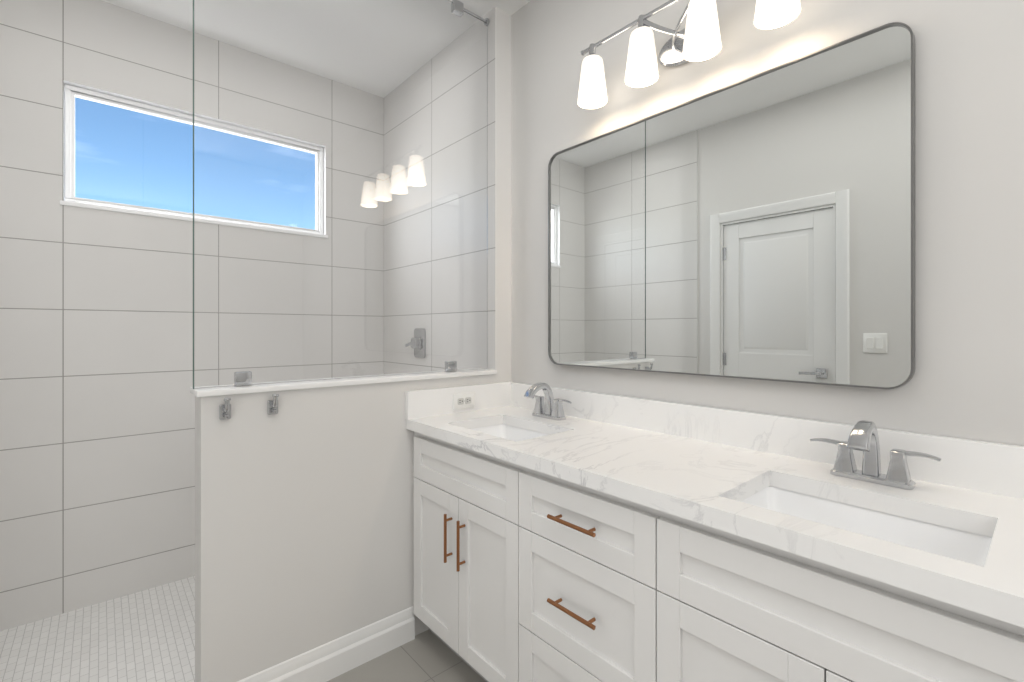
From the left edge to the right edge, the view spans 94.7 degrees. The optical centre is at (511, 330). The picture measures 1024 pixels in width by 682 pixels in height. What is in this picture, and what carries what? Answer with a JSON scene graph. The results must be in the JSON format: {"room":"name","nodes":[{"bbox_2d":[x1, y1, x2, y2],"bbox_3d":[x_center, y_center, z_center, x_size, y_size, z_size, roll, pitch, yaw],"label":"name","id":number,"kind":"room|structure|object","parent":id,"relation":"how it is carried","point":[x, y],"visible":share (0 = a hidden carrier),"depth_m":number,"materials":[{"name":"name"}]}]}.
{"room":"bathroom","nodes":[
{"label":"bathroom","id":0,"kind":"room"},
{"bbox_2d":[0,0,194,630],"bbox_3d":[-1.646,-0.134,2.494,2.011,2.788,0.130,0,0,-41],"label":"wall","id":1,"kind":"structure","parent":0,"point":[97,451],"depth_m":2.15,"materials":[{"name":"grey tile"}]},
{"bbox_2d":[60,200,192,221],"bbox_3d":[-1.570,-0.567,2.487,1.175,0.019,0.040,0,0,-41],"label":"window sill ledge","id":2,"kind":"object","parent":1,"relation":"attached to","point":[105,208],"visible":0.4,"depth_m":2.23,"materials":[{"name":"white stone"}]},
{"bbox_2d":[64,84,192,217],"bbox_3d":[-1.601,-0.844,2.523,1.147,0.537,0.055,0,0,-41],"label":"window","id":3,"kind":"structure","parent":1,"relation":"in","point":[71,92],"depth_m":2.22,"materials":[{"name":"blue glass"}]},
{"bbox_2d":[0,576,194,681],"bbox_3d":[-1.176,1.310,2.129,2.240,0.100,1.297,0,0,-41],"label":"shower floor","id":4,"kind":"structure","parent":0,"point":[147,635],"depth_m":1.91,"materials":[{"name":"tile"}]},
{"bbox_2d":[195,374,494,681],"bbox_3d":[-0.559,0.733,1.887,1.170,1.055,0.120,0,0,-41],"label":"wall","id":5,"kind":"structure","parent":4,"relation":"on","point":[304,520],"depth_m":1.65,"materials":[{"name":"white paint"}]},
{"bbox_2d":[219,398,230,419],"bbox_3d":[-0.896,0.246,1.480,0.032,0.072,0.048,0,0,-41],"label":"robe hook","id":6,"kind":"object","parent":5,"relation":"attached to","point":[224,411],"visible":1,"depth_m":1.48,"materials":[{"name":"silver metal"}]},
{"bbox_2d":[267,394,278,414],"bbox_3d":[-0.791,0.246,1.571,0.032,0.072,0.048,0,0,-41],"label":"robe hook","id":7,"kind":"object","parent":5,"relation":"attached to","point":[272,406],"visible":1,"depth_m":1.57,"materials":[{"name":"silver metal"}]},
{"bbox_2d":[237,606,414,681],"bbox_3d":[-0.677,1.196,1.692,0.732,0.128,0.016,0,0,-41],"label":"baseboard","id":8,"kind":"structure","parent":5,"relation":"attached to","point":[328,661],"depth_m":1.74,"materials":[{"name":"white paint"}]},
{"bbox_2d":[190,369,496,396],"bbox_3d":[-0.564,0.196,1.883,1.182,0.019,0.148,0,0,-41],"label":"ledge","id":9,"kind":"object","parent":5,"relation":"on","point":[221,391],"depth_m":1.72,"materials":[{"name":"white stone"}]},
{"bbox_2d":[193,0,489,388],"bbox_3d":[-0.564,-0.656,1.882,1.182,1.683,0.036,0,0,-41],"label":"glass","id":10,"kind":"object","parent":9,"relation":"on","point":[339,189],"visible":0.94,"depth_m":1.79,"materials":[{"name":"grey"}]},
{"bbox_2d":[102,0,530,31],"bbox_3d":[-0.148,-1.578,0.950,2.240,0.100,4.427,0,0,-41],"label":"ceiling","id":11,"kind":"structure","parent":0,"point":[178,13],"depth_m":2.23,"materials":[{"name":"white paint"}]},
{"bbox_2d":[327,629,485,681],"bbox_3d":[0.278,1.310,0.461,2.240,0.100,3.130,0,0,-41],"label":"floor","id":12,"kind":"structure","parent":0,"point":[428,655],"depth_m":1.77,"materials":[{"name":"tile"}]},
{"bbox_2d":[406,410,1023,681],"bbox_3d":[0.377,0.830,1.408,0.582,0.860,1.828,0,0,-41],"label":"bathroom vanity","id":13,"kind":"object","parent":12,"relation":"on","point":[564,535],"depth_m":1.06,"materials":[{"name":"white paint"}]},
{"bbox_2d":[452,391,474,410],"bbox_3d":[-0.210,0.310,2.074,0.114,0.070,0.010,0,0,-41],"label":"outlet plate","id":14,"kind":"object","parent":13,"relation":"attached to","point":[461,400],"depth_m":2.07,"materials":[{"name":"white plastic"}]},
{"bbox_2d":[523,382,571,420],"bbox_3d":[0.116,0.286,1.920,0.149,0.146,0.254,0,0,-41],"label":"faucet","id":15,"kind":"object","parent":13,"relation":"on","point":[552,409],"depth_m":1.92,"materials":[{"name":"silver metal"}]},
{"bbox_2d":[517,430,772,505],"bbox_3d":[0.339,0.380,1.369,0.285,0.040,0.660,0,0,-41],"label":"countertop","id":16,"kind":"structure","parent":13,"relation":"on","point":[699,477],"depth_m":1.26,"materials":[{"name":"white stone"}]},
{"bbox_2d":[809,420,941,489],"bbox_3d":[0.827,0.286,1.104,0.149,0.146,0.254,0,0,-41],"label":"faucet","id":17,"kind":"object","parent":13,"relation":"on","point":[845,475],"depth_m":1.11,"materials":[{"name":"silver metal"}]},
{"bbox_2d":[482,6,510,382],"bbox_3d":[-0.418,-0.134,2.790,0.229,2.788,1.297,0,0,-41],"label":"wall","id":18,"kind":"structure","parent":0,"point":[499,193],"depth_m":2.25,"materials":[{"name":"paint"}]},
{"bbox_2d":[511,0,1023,445],"bbox_3d":[1.073,-0.134,1.154,0.130,2.788,3.130,0,0,-41],"label":"wall","id":19,"kind":"structure","parent":0,"point":[966,381],"depth_m":1.16,"materials":[{"name":"grey paint"}]},
{"bbox_2d":[577,0,800,108],"bbox_3d":[0.533,-0.961,1.544,0.171,0.214,0.752,0,0,-41],"label":"sconce","id":20,"kind":"object","parent":19,"relation":"attached to","point":[697,38],"visible":1,"depth_m":1.56,"materials":[{"name":"white glass"}]},
{"bbox_2d":[548,22,914,388],"bbox_3d":[0.572,-0.307,1.607,0.028,0.909,1.228,0,0,-41],"label":"mirror","id":21,"kind":"object","parent":19,"relation":"attached to","point":[760,226],"visible":0.98,"depth_m":1.41,"materials":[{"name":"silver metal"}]}
]}

